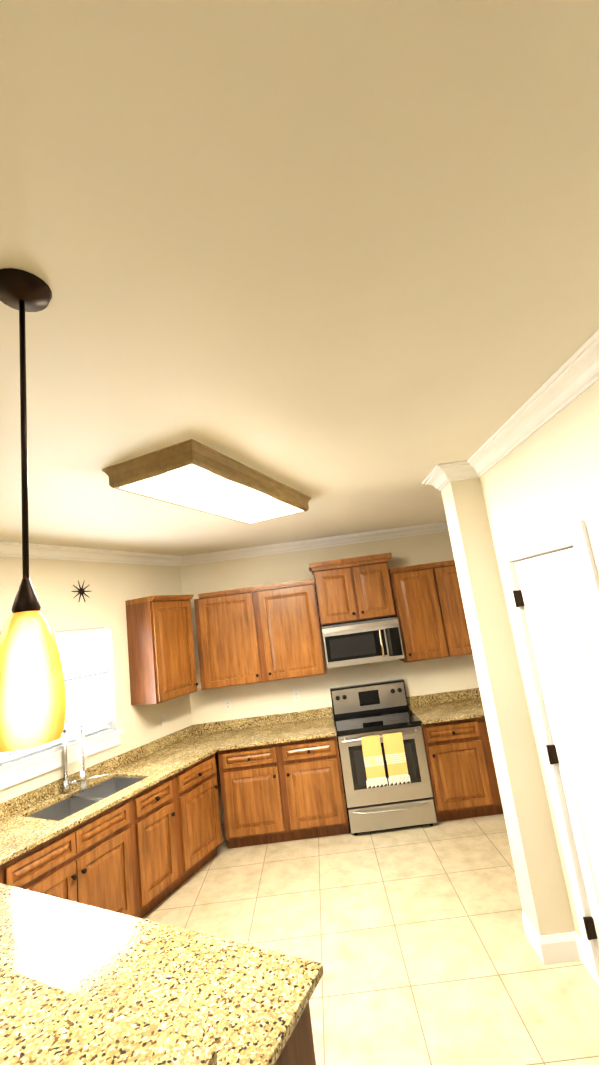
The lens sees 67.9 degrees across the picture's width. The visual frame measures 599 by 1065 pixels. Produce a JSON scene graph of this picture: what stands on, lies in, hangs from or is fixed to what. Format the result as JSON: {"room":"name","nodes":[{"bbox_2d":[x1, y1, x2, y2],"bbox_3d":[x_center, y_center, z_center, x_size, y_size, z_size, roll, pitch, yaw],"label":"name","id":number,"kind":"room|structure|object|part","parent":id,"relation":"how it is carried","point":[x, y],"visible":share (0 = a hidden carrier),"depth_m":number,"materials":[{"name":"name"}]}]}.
{"room":"kitchen","nodes":[
{"label":"kitchen","id":0,"kind":"room"},
{"bbox_2d":[0,556,191,802],"bbox_3d":[-2.791,1.311,1.891,0.120,2.800,7.300,-13,-12,26],"label":"wall","id":1,"kind":"structure","parent":0,"point":[112,588],"depth_m":4.02,"materials":[{"name":"paint"}]},
{"bbox_2d":[0,626,123,789],"bbox_3d":[-1.934,1.314,3.570,0.150,1.028,1.110,-13,-12,26],"label":"window","id":2,"kind":"structure","parent":1,"relation":"in","point":[17,774],"depth_m":3.63,"materials":[{"name":"white wood"}]},
{"bbox_2d":[0,627,112,768],"bbox_3d":[-1.952,1.261,3.586,0.065,0.902,1.004,-13,-12,26],"label":"window blind","id":3,"kind":"object","parent":2,"relation":"attached to","point":[83,632],"visible":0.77,"depth_m":3.79,"materials":[{"name":"white plastic"}]},
{"bbox_2d":[71,580,89,600],"bbox_3d":[-1.900,0.513,3.881,0.091,0.191,0.181,-7,-11,0],"label":"decor","id":4,"kind":"object","parent":1,"relation":"attached to","point":[80,591],"visible":1,"depth_m":3.88,"materials":[{"name":"brown metal"}]},
{"bbox_2d":[0,541,183,565],"bbox_3d":[-2.906,-0.040,1.994,3.039,0.098,6.043,-7,-11,0],"label":"crown molding","id":5,"kind":"structure","parent":1,"relation":"attached to","point":[7,549],"depth_m":3.95,"materials":[{"name":"white"}]},
{"bbox_2d":[125,595,197,704],"bbox_3d":[-1.324,1.118,4.359,0.376,0.960,0.550,-13,-12,26],"label":"upper cabinet","id":6,"kind":"object","parent":1,"relation":"attached to","point":[161,656],"visible":1,"depth_m":4.18,"materials":[{"name":"brown wood"}]},
{"bbox_2d":[161,713,166,725],"bbox_3d":[-1.343,1.854,4.417,0.008,0.114,0.070,-13,-12,27],"label":"electrical outlet plate","id":7,"kind":"object","parent":1,"relation":"attached to","point":[163,716],"depth_m":4.41,"materials":[{"name":"white plastic"}]},
{"bbox_2d":[0,0,598,555],"bbox_3d":[-1.698,-0.550,0.609,8.400,0.080,9.600,-7,-11,0],"label":"ceiling","id":8,"kind":"structure","parent":0,"point":[336,262],"depth_m":1.01,"materials":[{"name":"paint"}]},
{"bbox_2d":[0,268,66,752],"bbox_3d":[-0.582,-0.081,0.942,0.133,0.994,0.133,-7,-11,0],"label":"pendant light","id":9,"kind":"object","parent":8,"relation":"hanging from","point":[33,705],"visible":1,"depth_m":0.85,"materials":[{"name":"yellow glass"}]},
{"bbox_3d":[-0.597,-0.201,0.965,0.124,0.748,0.124,-7,-11,0],"label":"pendant light stem","id":10,"kind":"part","parent":9,"relation":"part of","materials":[{"name":"brown metal"}]},
{"bbox_2d":[102,439,310,523],"bbox_3d":[-0.434,-0.233,2.678,0.540,0.100,1.370,-12,-11,22],"label":"ceiling light","id":11,"kind":"object","parent":8,"relation":"attached to","point":[188,453],"visible":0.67,"depth_m":2.14,"materials":[{"name":"brown wood"}]},
{"bbox_2d":[120,466,302,522],"bbox_3d":[-0.428,-0.190,2.670,0.447,0.005,1.277,-12,-11,22],"label":"diffuser","id":12,"kind":"object","parent":11,"relation":"attached to","point":[195,487],"visible":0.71,"depth_m":2.49,"materials":[{"name":"white plastic"}]},
{"bbox_2d":[424,461,463,490],"bbox_3d":[0.939,-0.363,2.941,0.122,0.098,0.293,-7,-11,0],"label":"crown molding","id":13,"kind":"structure","parent":8,"relation":"attached to","point":[441,475],"depth_m":2.87,"materials":[{"name":"white"}]},
{"bbox_2d":[180,531,478,823],"bbox_3d":[0.503,1.442,4.866,4.600,2.800,0.120,-7,-11,0],"label":"wall","id":14,"kind":"structure","parent":0,"point":[440,675],"depth_m":4.79,"materials":[{"name":"paint"}]},
{"bbox_2d":[224,699,231,710],"bbox_3d":[-0.765,1.844,4.765,0.070,0.114,0.008,-7,-11,0],"label":"electrical outlet plate","id":15,"kind":"object","parent":14,"relation":"attached to","point":[227,702],"depth_m":4.76,"materials":[{"name":"white plastic"}]},
{"bbox_2d":[194,579,325,689],"bbox_3d":[-0.416,1.065,4.708,1.273,0.960,0.376,-7,-11,0],"label":"upper cabinet","id":16,"kind":"object","parent":14,"relation":"attached to","point":[259,634],"visible":1,"depth_m":4.56,"materials":[{"name":"brown wood"}]},
{"bbox_2d":[293,690,299,701],"bbox_3d":[-0.032,1.748,4.761,0.070,0.114,0.008,-7,-11,0],"label":"electrical outlet plate","id":17,"kind":"object","parent":14,"relation":"attached to","point":[296,696],"depth_m":4.76,"materials":[{"name":"white plastic"}]},
{"bbox_2d":[176,521,448,565],"bbox_3d":[0.204,0.122,5.010,3.170,0.098,0.093,-7,-11,0],"label":"crown molding","id":18,"kind":"structure","parent":14,"relation":"attached to","point":[440,526],"depth_m":5.02,"materials":[{"name":"white"}]},
{"bbox_2d":[308,553,395,624],"bbox_3d":[0.570,0.613,4.756,0.870,0.642,0.387,-7,-11,0],"label":"upper cabinet","id":19,"kind":"object","parent":14,"relation":"attached to","point":[353,589],"visible":1,"depth_m":4.62,"materials":[{"name":"brown wood"}]},
{"bbox_2d":[321,617,403,667],"bbox_3d":[0.637,1.131,4.625,0.775,0.410,0.453,-7,-11,0],"label":"over-the-range microwave","id":20,"kind":"object","parent":19,"relation":"attached to","point":[362,642],"visible":1,"depth_m":4.45,"materials":[{"name":"grey metal"}]},
{"bbox_2d":[389,560,472,662],"bbox_3d":[1.444,0.813,4.699,0.881,0.955,0.376,-7,-11,0],"label":"upper cabinet","id":21,"kind":"object","parent":14,"relation":"attached to","point":[429,609],"visible":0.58,"depth_m":4.55,"materials":[{"name":"brown wood"}]},
{"bbox_2d":[142,808,598,1064],"bbox_3d":[-1.333,2.247,0.082,8.400,0.060,9.600,-7,-11,0],"label":"floor","id":22,"kind":"structure","parent":0,"point":[413,940],"depth_m":2.70,"materials":[{"name":"tile"}]},
{"bbox_2d":[0,753,222,917],"bbox_3d":[-1.459,2.385,3.247,1.436,0.864,2.094,-7,-11,0],"label":"base cabinet","id":23,"kind":"object","parent":22,"relation":"on","point":[142,854],"visible":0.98,"depth_m":2.55,"materials":[{"name":"brown wood"}]},
{"bbox_2d":[0,720,231,983],"bbox_3d":[-1.652,1.817,2.809,1.740,0.129,3.910,-7,-11,0],"label":"countertop","id":24,"kind":"structure","parent":23,"relation":"on","point":[39,932],"depth_m":2.76,"materials":[{"name":"stone"}]},
{"bbox_2d":[62,718,108,793],"bbox_3d":[-1.660,1.689,3.392,0.343,0.535,0.150,-7,-11,0],"label":"faucet","id":25,"kind":"object","parent":24,"relation":"on","point":[66,783],"visible":1,"depth_m":3.37,"materials":[{"name":"silver metal"}]},
{"bbox_2d":[28,777,142,820],"bbox_3d":[-1.525,2.055,3.256,0.430,0.200,0.790,-13,-12,26],"label":"sink basin","id":26,"kind":"object","parent":24,"relation":"in","point":[63,809],"visible":0.12,"depth_m":3.33,"materials":[{"name":"silver metal"}]},
{"bbox_2d":[218,736,348,848],"bbox_3d":[-0.146,2.414,4.308,1.110,0.865,0.655,-7,-11,0],"label":"base cabinet","id":27,"kind":"object","parent":22,"relation":"on","point":[282,792],"visible":1,"depth_m":4.04,"materials":[{"name":"brown wood"}]},
{"bbox_2d":[275,1002,315,1064],"bbox_3d":[-0.900,1.984,1.503,1.965,0.865,0.617,-13,-12,26],"label":"base cabinet","id":28,"kind":"object","parent":22,"relation":"on","point":[298,1048],"depth_m":1.18,"materials":[{"name":"brown wood"}]},
{"bbox_2d":[49,909,323,1064],"bbox_3d":[-0.365,1.494,1.711,0.907,0.029,1.708,-7,-11,0],"label":"countertop","id":29,"kind":"structure","parent":28,"relation":"on","point":[233,1002],"depth_m":1.40,"materials":[{"name":"stone"}]},
{"bbox_2d":[330,679,436,834],"bbox_3d":[0.777,2.129,4.309,0.786,1.185,0.660,-7,-11,0],"label":"range","id":30,"kind":"object","parent":22,"relation":"on","point":[384,769],"visible":1,"depth_m":4.03,"materials":[{"name":"silver metal"}]},
{"bbox_2d":[421,717,503,821],"bbox_3d":[1.625,2.181,4.299,0.874,0.865,0.655,-7,-11,0],"label":"base cabinet","id":31,"kind":"object","parent":22,"relation":"on","point":[462,772],"visible":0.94,"depth_m":4.03,"materials":[{"name":"brown wood"}]},
{"bbox_2d":[407,688,484,724],"bbox_3d":[1.561,1.696,4.395,0.877,0.129,0.648,-7,-11,0],"label":"countertop","id":32,"kind":"structure","parent":31,"relation":"on","point":[467,703],"depth_m":4.53,"materials":[{"name":"stone"}]},
{"bbox_2d":[441,478,574,935],"bbox_3d":[1.298,0.938,2.743,0.310,2.800,0.210,-7,-11,0],"label":"wall pillar","id":33,"kind":"structure","parent":0,"point":[545,904],"depth_m":2.64,"materials":[{"name":"paint"}]},
{"bbox_2d":[480,380,598,963],"bbox_3d":[1.655,0.229,-0.773,0.860,2.800,7.360,-7,-11,0],"label":"wall","id":34,"kind":"structure","parent":0,"point":[544,478],"depth_m":2.14,"materials":[{"name":"paint"}]},
{"bbox_2d":[460,329,598,479],"bbox_3d":[1.006,-1.030,-0.552,0.101,0.098,7.000,-7,-11,0],"label":"crown molding","id":35,"kind":"structure","parent":34,"relation":"attached to","point":[574,376],"depth_m":1.99,"materials":[{"name":"white"}]},
{"bbox_2d":[499,520,598,984],"bbox_3d":[1.397,1.097,2.078,0.128,2.221,0.833,-7,-11,0],"label":"door frame","id":36,"kind":"structure","parent":34,"relation":"attached to","point":[575,535],"depth_m":2.33,"materials":[{"name":"white wood"}]},
{"bbox_2d":[522,912,588,971],"bbox_3d":[1.300,1.619,-0.923,0.205,0.125,7.150,-7,-11,0],"label":"baseboard","id":37,"kind":"structure","parent":34,"relation":"attached to","point":[559,948],"depth_m":2.38,"materials":[{"name":"white wood"}]},
{"bbox_2d":[513,547,598,947],"bbox_3d":[1.355,1.146,2.072,0.099,2.110,0.645,-7,-11,0],"label":"pantry door","id":38,"kind":"structure","parent":34,"relation":"in","point":[549,596],"depth_m":2.19,"materials":[{"name":"white wood"}]},
{"label":"outside","id":39,"kind":"structure","parent":0,"visible":0},
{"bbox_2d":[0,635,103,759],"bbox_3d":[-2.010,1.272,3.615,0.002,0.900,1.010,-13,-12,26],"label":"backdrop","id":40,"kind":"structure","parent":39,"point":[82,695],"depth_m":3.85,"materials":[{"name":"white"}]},
{"bbox_3d":[-1.415,1.458,1.403,2.489,0.074,1.367,-7,-11,0],"label":"trim","id":41,"kind":"structure","parent":0,"visible":0},
{"bbox_2d":[0,966,217,1064],"bbox_3d":[-1.469,1.395,1.326,2.650,0.032,0.540,-13,-12,26],"label":"countertop","id":42,"kind":"structure","parent":41,"relation":"on","point":[42,1023],"depth_m":1.07,"materials":[{"name":"stone"}]}
]}

